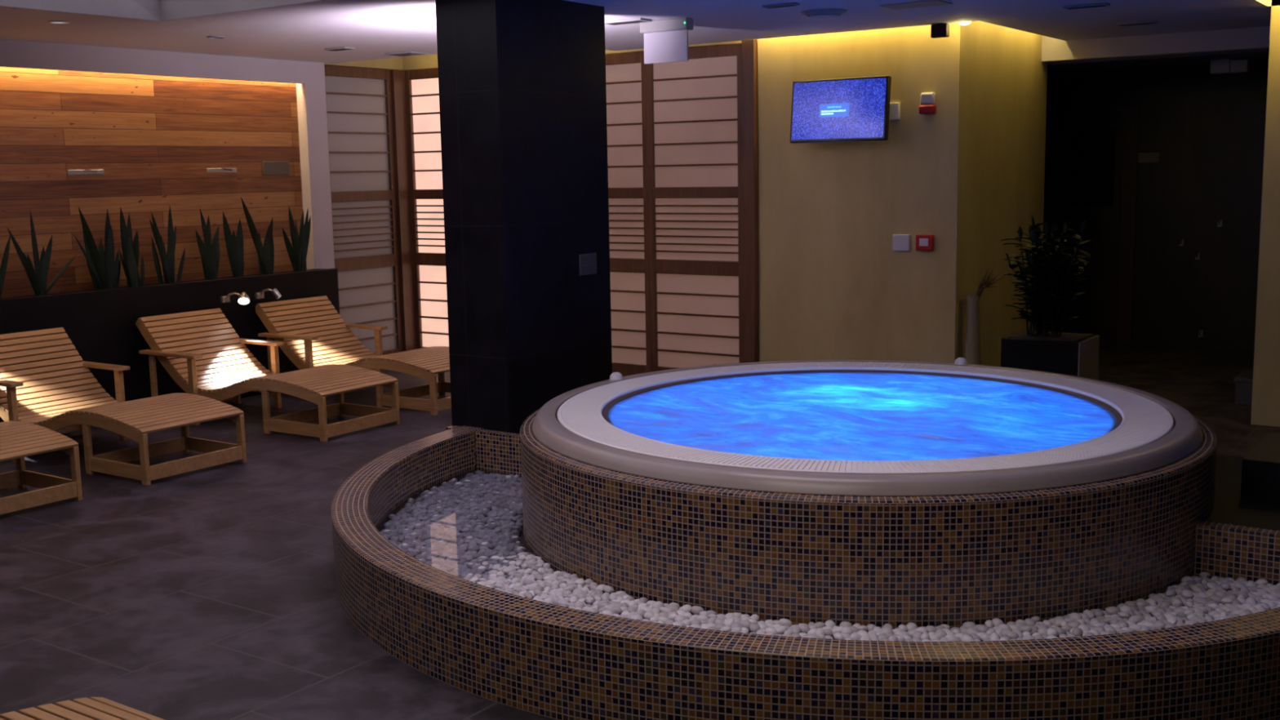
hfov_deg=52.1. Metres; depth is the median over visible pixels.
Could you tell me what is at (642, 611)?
pebble
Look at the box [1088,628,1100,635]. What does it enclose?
pebble
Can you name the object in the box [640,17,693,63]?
sign
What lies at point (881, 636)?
pebble
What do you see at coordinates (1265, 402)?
wall pillar
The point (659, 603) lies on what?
pebble
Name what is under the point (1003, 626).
pebble
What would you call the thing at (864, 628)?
pebble
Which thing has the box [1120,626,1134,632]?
pebble
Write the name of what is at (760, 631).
pebble
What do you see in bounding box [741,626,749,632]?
pebble
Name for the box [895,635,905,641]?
pebble
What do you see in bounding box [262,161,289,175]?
metal plate
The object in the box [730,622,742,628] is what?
pebble
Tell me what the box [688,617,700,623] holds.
pebble
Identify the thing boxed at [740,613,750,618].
pebble
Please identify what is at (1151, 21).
ceiling vent
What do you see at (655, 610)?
pebble
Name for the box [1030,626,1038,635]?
pebble
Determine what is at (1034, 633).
pebble
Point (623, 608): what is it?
pebble
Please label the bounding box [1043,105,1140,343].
door
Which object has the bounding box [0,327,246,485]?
lounger
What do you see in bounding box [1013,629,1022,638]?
pebble
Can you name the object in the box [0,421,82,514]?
lounger
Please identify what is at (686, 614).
pebble
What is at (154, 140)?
wall
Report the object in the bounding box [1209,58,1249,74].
emergency light
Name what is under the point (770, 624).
pebble
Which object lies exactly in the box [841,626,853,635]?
pebble
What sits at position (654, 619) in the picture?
pebble
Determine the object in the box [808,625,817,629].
pebble
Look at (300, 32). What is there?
ceiling
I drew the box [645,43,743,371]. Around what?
screen
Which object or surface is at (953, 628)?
pebble
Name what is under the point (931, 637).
pebble
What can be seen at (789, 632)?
pebble
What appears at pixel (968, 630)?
pebble
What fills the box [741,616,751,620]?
pebble
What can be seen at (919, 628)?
pebble
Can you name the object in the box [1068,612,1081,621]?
pebble
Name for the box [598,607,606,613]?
pebble
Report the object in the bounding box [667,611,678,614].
pebble
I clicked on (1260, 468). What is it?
step
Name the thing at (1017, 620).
pebble
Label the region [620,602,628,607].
pebble
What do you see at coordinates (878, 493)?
hot tub
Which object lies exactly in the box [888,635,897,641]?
pebble
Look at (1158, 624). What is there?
pebble
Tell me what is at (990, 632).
pebble
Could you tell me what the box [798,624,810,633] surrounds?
pebble
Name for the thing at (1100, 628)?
pebble
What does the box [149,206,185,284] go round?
snake plant
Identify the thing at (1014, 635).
pebble
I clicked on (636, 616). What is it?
pebble
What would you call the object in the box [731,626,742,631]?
pebble
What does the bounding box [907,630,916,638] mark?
pebble
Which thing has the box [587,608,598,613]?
pebble
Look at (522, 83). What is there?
wall column
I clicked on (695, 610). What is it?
pebble
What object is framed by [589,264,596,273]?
light switch
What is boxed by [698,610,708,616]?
pebble
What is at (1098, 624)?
pebble
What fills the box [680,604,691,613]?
pebble
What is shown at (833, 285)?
wall
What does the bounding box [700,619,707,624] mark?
pebble
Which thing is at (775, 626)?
pebble
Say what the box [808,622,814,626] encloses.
pebble
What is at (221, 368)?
lounger
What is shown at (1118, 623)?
pebble
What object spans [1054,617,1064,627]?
pebble
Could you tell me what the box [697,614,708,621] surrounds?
pebble
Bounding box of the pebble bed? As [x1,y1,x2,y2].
[379,470,1279,641]
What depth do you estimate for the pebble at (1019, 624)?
4.19 m
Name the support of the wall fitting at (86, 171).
attached to the wall at (154, 140)
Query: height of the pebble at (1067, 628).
0.025 m
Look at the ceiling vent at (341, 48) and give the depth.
8.96 m
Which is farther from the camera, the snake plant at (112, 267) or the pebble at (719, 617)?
the snake plant at (112, 267)
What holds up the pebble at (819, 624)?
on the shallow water
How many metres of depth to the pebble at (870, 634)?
4.10 m
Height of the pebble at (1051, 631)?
0.033 m
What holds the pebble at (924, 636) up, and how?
on the shallow water
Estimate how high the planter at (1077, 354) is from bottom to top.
0.556 m
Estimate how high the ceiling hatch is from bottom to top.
0.008 m
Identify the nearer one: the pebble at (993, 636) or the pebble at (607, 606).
the pebble at (993, 636)
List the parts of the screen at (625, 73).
rail, pane, rail, pane, rail, pane, rail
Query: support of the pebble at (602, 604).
on the shallow water
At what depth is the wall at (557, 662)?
3.61 m
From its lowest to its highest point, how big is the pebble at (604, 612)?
0.029 m
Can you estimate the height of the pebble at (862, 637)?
0.028 m
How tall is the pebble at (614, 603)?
0.030 m
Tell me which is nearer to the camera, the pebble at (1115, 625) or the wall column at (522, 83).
the pebble at (1115, 625)
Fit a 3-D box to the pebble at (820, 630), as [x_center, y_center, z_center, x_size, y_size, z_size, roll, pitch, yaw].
[0.573,0.870,4.161,0.042,0.031,0.040,-4,9,-18]
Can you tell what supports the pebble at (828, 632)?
on the shallow water
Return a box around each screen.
[324,65,402,355]
[404,67,448,349]
[605,51,651,376]
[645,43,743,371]
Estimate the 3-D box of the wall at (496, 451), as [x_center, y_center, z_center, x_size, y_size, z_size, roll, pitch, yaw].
[-0.607,0.516,6.528,0.910,0.289,0.060,5,10,34]
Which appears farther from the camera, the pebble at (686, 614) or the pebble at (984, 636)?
the pebble at (686, 614)
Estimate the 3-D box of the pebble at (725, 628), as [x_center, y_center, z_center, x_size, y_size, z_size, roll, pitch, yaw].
[0.275,0.867,4.192,0.038,0.029,0.040,-9,11,-43]
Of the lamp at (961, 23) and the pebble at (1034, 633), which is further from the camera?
the lamp at (961, 23)
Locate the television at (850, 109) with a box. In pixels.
[790,75,891,143]
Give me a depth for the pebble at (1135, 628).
4.13 m
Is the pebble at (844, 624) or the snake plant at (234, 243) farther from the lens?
the snake plant at (234, 243)
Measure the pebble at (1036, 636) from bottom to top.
0.029 m
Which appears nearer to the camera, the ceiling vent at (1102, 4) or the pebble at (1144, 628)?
the pebble at (1144, 628)
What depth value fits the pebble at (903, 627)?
4.18 m
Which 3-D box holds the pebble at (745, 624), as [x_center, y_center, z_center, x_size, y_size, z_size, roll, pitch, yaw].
[0.344,0.860,4.246,0.040,0.033,0.044,-1,8,0]
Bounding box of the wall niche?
[0,39,334,269]
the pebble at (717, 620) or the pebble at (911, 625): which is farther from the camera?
the pebble at (717, 620)
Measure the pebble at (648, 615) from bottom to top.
0.024 m
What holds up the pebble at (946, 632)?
on the shallow water
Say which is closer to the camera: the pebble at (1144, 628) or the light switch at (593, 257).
the pebble at (1144, 628)
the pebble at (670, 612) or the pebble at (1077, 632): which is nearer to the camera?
the pebble at (1077, 632)
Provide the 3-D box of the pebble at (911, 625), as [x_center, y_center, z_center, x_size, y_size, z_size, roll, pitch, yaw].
[0.871,0.860,4.198,0.044,0.033,0.040,-5,9,-27]
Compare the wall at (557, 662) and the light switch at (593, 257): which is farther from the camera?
the light switch at (593, 257)
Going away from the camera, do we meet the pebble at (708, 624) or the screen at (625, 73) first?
the pebble at (708, 624)
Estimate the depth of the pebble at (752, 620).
4.25 m
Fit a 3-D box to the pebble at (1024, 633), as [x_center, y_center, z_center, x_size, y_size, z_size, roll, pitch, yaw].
[1.218,0.867,4.126,0.029,0.021,0.035,3,9,25]
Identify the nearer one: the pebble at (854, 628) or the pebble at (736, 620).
the pebble at (854, 628)
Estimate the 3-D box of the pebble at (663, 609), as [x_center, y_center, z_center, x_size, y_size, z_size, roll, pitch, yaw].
[0.087,0.846,4.396,0.048,0.033,0.030,2,9,18]
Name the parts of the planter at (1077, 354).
panel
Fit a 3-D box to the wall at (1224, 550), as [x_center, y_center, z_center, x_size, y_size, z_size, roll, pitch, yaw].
[2.518,0.768,4.389,1.300,0.289,0.060,5,10,34]
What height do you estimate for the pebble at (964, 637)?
0.032 m
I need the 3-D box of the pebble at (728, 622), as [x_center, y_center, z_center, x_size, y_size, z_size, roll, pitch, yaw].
[0.292,0.856,4.253,0.041,0.030,0.044,-3,9,-15]
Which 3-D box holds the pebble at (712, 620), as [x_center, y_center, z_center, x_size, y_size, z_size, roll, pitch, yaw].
[0.237,0.857,4.286,0.032,0.028,0.041,2,9,20]
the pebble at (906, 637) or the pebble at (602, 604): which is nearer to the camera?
the pebble at (906, 637)
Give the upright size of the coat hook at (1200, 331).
0.068 m
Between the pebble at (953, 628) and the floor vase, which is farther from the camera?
the floor vase
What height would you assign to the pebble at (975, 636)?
0.031 m
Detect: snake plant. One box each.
[0,234,10,299]
[7,211,76,296]
[73,207,108,290]
[102,208,120,288]
[118,206,144,287]
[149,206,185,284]
[195,208,219,279]
[222,212,244,277]
[240,196,274,275]
[282,205,311,271]
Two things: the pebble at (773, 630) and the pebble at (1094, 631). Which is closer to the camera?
the pebble at (1094, 631)
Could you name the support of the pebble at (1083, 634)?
on the shallow water
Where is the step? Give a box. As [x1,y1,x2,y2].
[1240,432,1279,501]
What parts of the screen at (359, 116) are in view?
rail, pane, rail, pane, rail, pane, rail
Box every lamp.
[220,292,249,305]
[254,288,281,298]
[958,21,971,25]
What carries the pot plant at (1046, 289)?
on the planter at (1077, 354)
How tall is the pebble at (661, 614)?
0.028 m
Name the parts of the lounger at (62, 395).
armrest, arm post, rail, leg, armrest, arm post, leg, rail, leg, leg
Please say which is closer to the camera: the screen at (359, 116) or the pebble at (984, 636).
the pebble at (984, 636)
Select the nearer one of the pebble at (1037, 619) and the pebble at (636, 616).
the pebble at (1037, 619)
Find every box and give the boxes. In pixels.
[888,102,900,119]
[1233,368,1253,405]
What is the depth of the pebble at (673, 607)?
4.39 m
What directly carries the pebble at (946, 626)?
on the shallow water
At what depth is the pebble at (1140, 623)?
4.18 m
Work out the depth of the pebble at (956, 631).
4.14 m
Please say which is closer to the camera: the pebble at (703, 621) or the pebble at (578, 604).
the pebble at (703, 621)
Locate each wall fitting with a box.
[66,168,103,174]
[206,168,236,173]
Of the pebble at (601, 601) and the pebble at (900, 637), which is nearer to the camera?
the pebble at (900, 637)
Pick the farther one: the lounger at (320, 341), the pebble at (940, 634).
the lounger at (320, 341)
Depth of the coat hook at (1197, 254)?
11.06 m
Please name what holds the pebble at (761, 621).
on the shallow water
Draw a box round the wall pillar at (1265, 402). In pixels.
[1250,0,1279,426]
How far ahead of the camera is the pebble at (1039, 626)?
4.15 m
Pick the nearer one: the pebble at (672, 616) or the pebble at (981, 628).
the pebble at (981, 628)
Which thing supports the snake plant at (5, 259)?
on the planter at (100, 325)
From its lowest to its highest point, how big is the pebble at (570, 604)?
0.025 m
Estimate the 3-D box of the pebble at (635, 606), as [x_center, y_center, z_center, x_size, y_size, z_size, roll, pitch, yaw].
[-0.024,0.846,4.439,0.041,0.030,0.044,1,8,13]
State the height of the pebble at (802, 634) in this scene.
0.030 m
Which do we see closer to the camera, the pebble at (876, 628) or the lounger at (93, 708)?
the lounger at (93, 708)
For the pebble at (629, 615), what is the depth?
4.33 m
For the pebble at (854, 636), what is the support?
on the shallow water
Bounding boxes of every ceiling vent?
[324,46,355,51]
[384,50,430,56]
[604,17,652,25]
[762,2,799,8]
[800,8,847,17]
[1062,2,1110,9]
[1115,20,1158,26]
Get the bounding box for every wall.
[0,66,302,297]
[324,21,1047,366]
[331,426,1279,719]
[445,425,521,477]
[1041,26,1270,350]
[1047,48,1269,80]
[1194,520,1279,591]
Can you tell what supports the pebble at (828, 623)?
on the shallow water
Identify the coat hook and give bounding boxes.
[1178,238,1183,245]
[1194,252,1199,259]
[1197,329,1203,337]
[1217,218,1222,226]
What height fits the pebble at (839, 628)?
0.030 m
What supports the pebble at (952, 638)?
on the shallow water
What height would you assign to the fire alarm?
0.136 m
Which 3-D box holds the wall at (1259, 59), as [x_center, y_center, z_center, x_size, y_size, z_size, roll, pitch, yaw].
[5.329,-2.265,9.732,8.500,0.060,2.740,5,10,34]
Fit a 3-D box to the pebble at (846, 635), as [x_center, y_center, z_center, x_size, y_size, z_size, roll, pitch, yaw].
[0.649,0.876,4.131,0.040,0.029,0.038,1,9,17]
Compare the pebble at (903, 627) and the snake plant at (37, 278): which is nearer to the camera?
the pebble at (903, 627)
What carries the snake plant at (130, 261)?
on the planter at (100, 325)
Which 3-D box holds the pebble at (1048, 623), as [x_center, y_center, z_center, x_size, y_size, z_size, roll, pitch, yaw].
[1.308,0.846,4.201,0.029,0.021,0.035,2,9,17]
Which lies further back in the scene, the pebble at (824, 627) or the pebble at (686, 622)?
the pebble at (686, 622)
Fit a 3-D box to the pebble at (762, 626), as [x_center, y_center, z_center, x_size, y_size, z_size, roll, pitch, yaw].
[0.396,0.864,4.209,0.042,0.028,0.035,-5,9,-28]
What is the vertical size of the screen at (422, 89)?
2.440 m
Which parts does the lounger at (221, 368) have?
arm post, armrest, arm post, rail, arm post, armrest, leg, arm post, rail, leg, leg, leg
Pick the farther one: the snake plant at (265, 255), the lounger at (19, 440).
the snake plant at (265, 255)
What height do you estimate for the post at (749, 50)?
2.460 m
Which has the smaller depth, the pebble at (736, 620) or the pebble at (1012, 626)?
the pebble at (1012, 626)
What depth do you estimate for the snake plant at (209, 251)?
9.28 m
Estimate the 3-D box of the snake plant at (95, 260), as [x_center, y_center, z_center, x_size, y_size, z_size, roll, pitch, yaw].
[-3.583,-0.714,8.513,0.092,0.570,0.238,5,10,34]
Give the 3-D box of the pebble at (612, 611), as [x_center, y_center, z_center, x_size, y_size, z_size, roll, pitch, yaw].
[-0.103,0.851,4.393,0.046,0.032,0.035,-4,9,-22]
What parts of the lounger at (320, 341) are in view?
arm post, armrest, arm post, rail, armrest, arm post, leg, leg, leg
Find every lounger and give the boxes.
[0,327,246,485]
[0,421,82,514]
[0,697,164,719]
[134,308,399,442]
[255,295,451,415]
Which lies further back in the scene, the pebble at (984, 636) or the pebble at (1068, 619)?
the pebble at (1068, 619)
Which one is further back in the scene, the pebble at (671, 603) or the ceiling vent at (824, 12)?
the ceiling vent at (824, 12)
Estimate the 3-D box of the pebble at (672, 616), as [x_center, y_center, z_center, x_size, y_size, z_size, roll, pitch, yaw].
[0.111,0.851,4.318,0.038,0.029,0.040,-3,8,-11]
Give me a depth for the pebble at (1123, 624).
4.15 m
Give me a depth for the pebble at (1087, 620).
4.22 m
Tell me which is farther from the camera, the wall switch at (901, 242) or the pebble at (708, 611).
the wall switch at (901, 242)
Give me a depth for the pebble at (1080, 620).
4.21 m
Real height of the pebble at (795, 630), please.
0.025 m
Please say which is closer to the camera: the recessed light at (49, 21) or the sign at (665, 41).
the recessed light at (49, 21)
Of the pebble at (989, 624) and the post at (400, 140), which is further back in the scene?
the post at (400, 140)
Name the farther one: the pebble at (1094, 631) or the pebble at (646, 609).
the pebble at (646, 609)
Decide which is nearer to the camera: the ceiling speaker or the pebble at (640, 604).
the pebble at (640, 604)
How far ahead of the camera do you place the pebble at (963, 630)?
4.15 m
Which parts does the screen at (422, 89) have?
rail, pane, rail, pane, rail, pane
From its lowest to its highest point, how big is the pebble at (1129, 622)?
0.028 m
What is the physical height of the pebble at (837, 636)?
0.024 m
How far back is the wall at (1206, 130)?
11.00 m
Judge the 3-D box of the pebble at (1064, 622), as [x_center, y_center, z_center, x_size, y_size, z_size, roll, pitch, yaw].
[1.358,0.846,4.190,0.036,0.025,0.032,-9,11,-44]
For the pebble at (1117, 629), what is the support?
on the shallow water
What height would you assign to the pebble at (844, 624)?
0.033 m
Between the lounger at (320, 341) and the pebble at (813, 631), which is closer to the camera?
the pebble at (813, 631)
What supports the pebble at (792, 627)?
on the shallow water
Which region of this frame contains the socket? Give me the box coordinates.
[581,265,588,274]
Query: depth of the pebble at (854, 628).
4.16 m
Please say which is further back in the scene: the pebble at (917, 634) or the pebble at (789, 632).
the pebble at (789, 632)
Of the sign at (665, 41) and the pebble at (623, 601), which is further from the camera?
the sign at (665, 41)
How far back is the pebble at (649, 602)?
4.48 m
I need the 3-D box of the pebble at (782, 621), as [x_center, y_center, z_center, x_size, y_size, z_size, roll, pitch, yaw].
[0.472,0.856,4.255,0.040,0.031,0.042,-9,11,-43]
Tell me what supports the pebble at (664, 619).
on the shallow water
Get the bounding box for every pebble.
[567,602,574,607]
[573,600,584,608]
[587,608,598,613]
[596,600,608,605]
[597,602,608,608]
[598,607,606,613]
[601,610,613,615]
[604,604,613,608]
[604,608,615,613]
[610,601,621,607]
[611,606,622,613]
[619,606,628,613]
[620,600,631,604]
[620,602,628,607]
[620,610,629,615]
[626,613,635,618]
[627,600,637,606]
[627,604,638,609]
[627,607,637,612]
[631,614,643,620]
[634,608,645,617]
[638,603,648,607]
[639,606,652,612]
[643,611,653,620]
[646,600,655,606]
[649,616,657,622]
[650,607,660,613]
[651,600,663,608]
[657,612,669,617]
[657,616,668,622]
[659,606,671,613]
[664,619,675,624]
[666,604,679,611]
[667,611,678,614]
[667,613,677,621]
[668,602,679,608]
[674,614,684,622]
[675,620,685,626]
[676,609,685,616]
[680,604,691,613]
[682,619,690,626]
[684,612,692,617]
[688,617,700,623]
[690,605,703,614]
[690,619,701,625]
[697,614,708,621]
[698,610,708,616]
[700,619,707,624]
[705,622,715,627]
[706,610,716,614]
[707,613,717,617]
[707,617,716,623]
[714,623,725,630]
[715,618,724,624]
[716,616,726,619]
[720,626,731,631]
[724,613,733,617]
[724,617,734,626]
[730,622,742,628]
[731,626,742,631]
[733,612,742,617]
[734,618,741,622]
[739,619,751,630]
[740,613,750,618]
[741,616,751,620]
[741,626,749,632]
[748,618,757,623]
[750,613,759,621]
[750,623,760,632]
[755,629,765,634]
[757,620,765,624]
[759,623,768,629]
[764,619,773,622]
[764,622,774,627]
[764,627,777,635]
[772,623,782,628]
[774,626,787,634]
[777,618,791,626]
[783,629,793,635]
[789,624,798,630]
[791,633,800,637]
[792,626,800,634]
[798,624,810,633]
[799,632,808,637]
[807,628,817,635]
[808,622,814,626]
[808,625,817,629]
[813,622,825,628]
[815,627,825,635]
[817,634,825,638]
[822,626,833,629]
[824,620,835,627]
[824,628,833,636]
[831,626,843,632]
[833,632,844,639]
[839,621,852,626]
[840,631,849,639]
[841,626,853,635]
[849,626,858,632]
[849,633,862,639]
[852,623,860,627]
[857,625,867,631]
[857,630,867,635]
[860,635,870,639]
[866,623,875,631]
[866,631,878,639]
[873,626,881,632]
[878,635,889,640]
[880,627,893,634]
[881,623,893,629]
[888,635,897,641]
[892,627,904,634]
[893,631,902,635]
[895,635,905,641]
[897,624,907,631]
[901,631,907,635]
[902,635,911,639]
[906,622,917,631]
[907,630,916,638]
[911,631,923,639]
[915,626,927,632]
[920,633,929,640]
[925,625,937,633]
[928,635,939,639]
[933,631,946,639]
[935,625,945,629]
[941,624,950,629]
[945,631,955,635]
[946,635,960,641]
[950,626,960,631]
[952,629,961,633]
[954,632,962,637]
[960,627,968,633]
[960,635,974,641]
[962,622,975,627]
[966,628,978,634]
[969,633,981,640]
[976,624,989,633]
[979,632,991,640]
[984,619,993,628]
[986,629,995,635]
[990,632,999,640]
[991,617,1003,626]
[995,626,1002,634]
[998,623,1011,630]
[1000,629,1012,636]
[1006,631,1018,639]
[1007,621,1015,625]
[1008,624,1018,631]
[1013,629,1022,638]
[1015,619,1025,623]
[1015,622,1026,626]
[1017,625,1032,632]
[1022,631,1031,636]
[1024,617,1035,626]
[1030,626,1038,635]
[1031,616,1040,622]
[1031,632,1042,635]
[1033,635,1044,639]
[1036,624,1049,629]
[1037,627,1047,635]
[1042,619,1052,626]
[1047,627,1057,636]
[1048,617,1056,624]
[1053,626,1066,637]
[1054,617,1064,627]
[1058,633,1067,638]
[1059,619,1068,626]
[1061,625,1072,631]
[1064,617,1074,621]
[1067,621,1080,627]
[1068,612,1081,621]
[1071,627,1082,636]
[1075,618,1086,624]
[1078,624,1090,630]
[1081,617,1090,624]
[1081,631,1095,636]
[1088,618,1101,625]
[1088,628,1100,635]
[1092,622,1105,627]
[1094,626,1105,632]
[1104,626,1115,634]
[1109,618,1119,623]
[1110,623,1119,628]
[1114,627,1121,633]
[1116,621,1128,625]
[1119,622,1128,628]
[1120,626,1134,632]
[1125,621,1136,624]
[1128,624,1142,631]
[1136,622,1144,625]
[1141,625,1150,631]
[1143,622,1154,629]
[1153,622,1165,629]
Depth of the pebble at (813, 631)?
4.16 m
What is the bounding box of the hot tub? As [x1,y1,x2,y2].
[520,357,1217,639]
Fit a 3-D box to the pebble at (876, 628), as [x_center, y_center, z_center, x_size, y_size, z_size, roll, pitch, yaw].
[0.762,0.868,4.184,0.040,0.029,0.038,2,9,20]
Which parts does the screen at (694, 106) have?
rail, rail, pane, rail, pane, pane, rail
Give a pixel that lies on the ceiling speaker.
(938, 30)
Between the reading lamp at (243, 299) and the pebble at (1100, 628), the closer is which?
the pebble at (1100, 628)
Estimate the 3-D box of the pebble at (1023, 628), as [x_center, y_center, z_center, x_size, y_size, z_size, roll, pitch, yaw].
[1.222,0.855,4.150,0.044,0.030,0.041,2,9,20]
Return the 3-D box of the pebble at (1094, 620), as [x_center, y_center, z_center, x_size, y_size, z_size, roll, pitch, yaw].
[1.468,0.851,4.218,0.044,0.033,0.040,-8,11,-38]
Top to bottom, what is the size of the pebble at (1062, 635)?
0.024 m
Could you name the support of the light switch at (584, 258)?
attached to the switch plate at (587, 262)
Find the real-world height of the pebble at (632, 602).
0.028 m
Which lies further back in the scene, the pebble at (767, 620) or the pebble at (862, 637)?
the pebble at (767, 620)
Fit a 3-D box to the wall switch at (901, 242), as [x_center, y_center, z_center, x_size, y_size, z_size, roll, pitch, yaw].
[1.722,-0.772,8.624,0.120,0.110,0.018,5,10,34]
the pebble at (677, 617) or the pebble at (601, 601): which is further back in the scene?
the pebble at (601, 601)
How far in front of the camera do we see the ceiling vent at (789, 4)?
7.01 m
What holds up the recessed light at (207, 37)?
in the ceiling at (300, 32)
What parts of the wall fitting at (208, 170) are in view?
spout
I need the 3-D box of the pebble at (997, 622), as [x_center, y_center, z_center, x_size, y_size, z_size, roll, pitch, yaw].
[1.149,0.849,4.209,0.040,0.033,0.044,5,10,37]
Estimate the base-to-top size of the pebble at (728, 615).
0.032 m
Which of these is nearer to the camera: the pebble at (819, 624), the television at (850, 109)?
the pebble at (819, 624)
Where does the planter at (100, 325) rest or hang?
on the floor
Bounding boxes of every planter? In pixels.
[0,267,339,426]
[1000,330,1099,379]
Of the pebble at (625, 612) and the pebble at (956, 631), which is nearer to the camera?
the pebble at (956, 631)
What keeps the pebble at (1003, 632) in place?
on the shallow water
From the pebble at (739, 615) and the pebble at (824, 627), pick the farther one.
the pebble at (739, 615)
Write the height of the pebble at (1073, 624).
0.031 m
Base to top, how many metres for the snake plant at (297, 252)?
0.520 m
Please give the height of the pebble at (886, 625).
0.030 m
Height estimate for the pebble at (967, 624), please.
0.033 m
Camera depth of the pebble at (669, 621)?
4.28 m
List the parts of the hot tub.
air control knob, air control knob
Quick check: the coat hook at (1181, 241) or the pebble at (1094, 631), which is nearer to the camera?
the pebble at (1094, 631)
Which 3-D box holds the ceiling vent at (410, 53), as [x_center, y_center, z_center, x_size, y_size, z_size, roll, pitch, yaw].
[-1.681,-2.211,9.454,0.260,0.014,0.200,5,10,34]
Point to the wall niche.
(308, 77)
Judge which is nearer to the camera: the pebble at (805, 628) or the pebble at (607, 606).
the pebble at (805, 628)
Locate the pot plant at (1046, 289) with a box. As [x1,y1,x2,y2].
[1000,214,1095,337]
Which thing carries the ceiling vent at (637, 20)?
in the ceiling at (300, 32)
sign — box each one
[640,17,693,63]
[1137,152,1159,162]
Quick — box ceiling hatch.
[879,0,952,9]
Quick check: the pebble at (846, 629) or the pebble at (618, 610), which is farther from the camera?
the pebble at (618, 610)
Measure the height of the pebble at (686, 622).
0.028 m
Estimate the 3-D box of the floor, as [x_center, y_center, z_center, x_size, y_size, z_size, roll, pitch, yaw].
[0.822,0.676,6.602,12.000,0.100,14.500,5,10,34]
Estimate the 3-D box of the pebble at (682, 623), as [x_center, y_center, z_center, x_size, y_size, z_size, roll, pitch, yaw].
[0.131,0.863,4.266,0.032,0.025,0.036,-5,9,-26]
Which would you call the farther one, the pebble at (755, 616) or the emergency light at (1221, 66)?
the emergency light at (1221, 66)
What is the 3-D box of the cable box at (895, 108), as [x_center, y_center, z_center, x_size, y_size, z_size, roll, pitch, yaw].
[1.658,-1.619,8.528,0.070,0.110,0.030,5,10,34]
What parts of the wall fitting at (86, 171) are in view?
spout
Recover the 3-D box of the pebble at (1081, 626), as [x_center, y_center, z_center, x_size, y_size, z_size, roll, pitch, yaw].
[1.409,0.856,4.157,0.042,0.028,0.035,4,9,30]
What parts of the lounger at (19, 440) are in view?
leg, rail, leg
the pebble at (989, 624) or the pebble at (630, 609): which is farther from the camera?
the pebble at (630, 609)
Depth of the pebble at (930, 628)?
4.15 m
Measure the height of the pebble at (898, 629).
0.028 m
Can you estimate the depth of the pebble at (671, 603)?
4.43 m
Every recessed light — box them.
[47,20,69,23]
[206,35,225,38]
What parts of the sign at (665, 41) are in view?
panel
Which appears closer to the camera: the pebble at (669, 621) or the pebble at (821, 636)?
the pebble at (821, 636)
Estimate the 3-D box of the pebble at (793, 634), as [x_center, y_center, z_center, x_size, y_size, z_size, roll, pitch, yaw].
[0.493,0.877,4.143,0.029,0.021,0.035,-3,9,-15]
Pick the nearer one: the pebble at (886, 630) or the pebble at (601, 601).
the pebble at (886, 630)
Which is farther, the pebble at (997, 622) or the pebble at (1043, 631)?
the pebble at (997, 622)
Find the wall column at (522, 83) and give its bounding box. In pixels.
[435,0,612,433]
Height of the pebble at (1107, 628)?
0.028 m
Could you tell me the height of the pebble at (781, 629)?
0.030 m
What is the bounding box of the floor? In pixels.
[0,342,1279,719]
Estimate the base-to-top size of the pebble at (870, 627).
0.031 m
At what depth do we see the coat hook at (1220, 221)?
10.93 m
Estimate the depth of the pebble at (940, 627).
4.17 m
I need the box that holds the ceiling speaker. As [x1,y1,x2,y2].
[930,22,949,38]
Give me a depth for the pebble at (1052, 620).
4.23 m
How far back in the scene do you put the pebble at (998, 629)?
4.15 m
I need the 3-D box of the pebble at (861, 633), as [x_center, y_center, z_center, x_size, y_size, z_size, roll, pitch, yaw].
[0.704,0.869,4.128,0.045,0.028,0.037,4,10,31]
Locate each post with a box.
[390,69,417,351]
[742,39,758,362]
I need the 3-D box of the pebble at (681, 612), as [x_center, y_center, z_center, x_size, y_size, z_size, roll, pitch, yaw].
[0.138,0.849,4.355,0.038,0.029,0.040,-5,9,-27]
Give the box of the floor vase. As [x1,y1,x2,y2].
[963,267,1004,364]
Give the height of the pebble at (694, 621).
0.032 m
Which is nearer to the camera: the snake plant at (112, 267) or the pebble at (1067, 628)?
the pebble at (1067, 628)
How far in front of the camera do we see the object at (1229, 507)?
5.02 m
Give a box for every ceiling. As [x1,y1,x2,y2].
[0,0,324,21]
[0,0,1279,63]
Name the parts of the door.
glass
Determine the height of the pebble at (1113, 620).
0.021 m
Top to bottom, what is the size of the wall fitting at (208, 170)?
0.033 m
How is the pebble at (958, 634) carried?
on the shallow water
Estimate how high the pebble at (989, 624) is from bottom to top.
0.025 m
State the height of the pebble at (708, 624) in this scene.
0.028 m
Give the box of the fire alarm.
[919,92,936,114]
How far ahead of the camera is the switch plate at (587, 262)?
7.01 m
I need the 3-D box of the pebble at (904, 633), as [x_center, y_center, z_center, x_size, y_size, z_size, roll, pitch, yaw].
[0.839,0.876,4.161,0.038,0.029,0.040,-1,8,-3]
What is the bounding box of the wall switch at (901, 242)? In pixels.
[892,234,910,251]
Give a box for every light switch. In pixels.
[581,254,588,263]
[589,253,596,262]
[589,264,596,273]
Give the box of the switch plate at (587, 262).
[578,253,596,275]
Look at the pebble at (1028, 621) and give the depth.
4.19 m
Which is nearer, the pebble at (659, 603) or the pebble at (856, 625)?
the pebble at (856, 625)

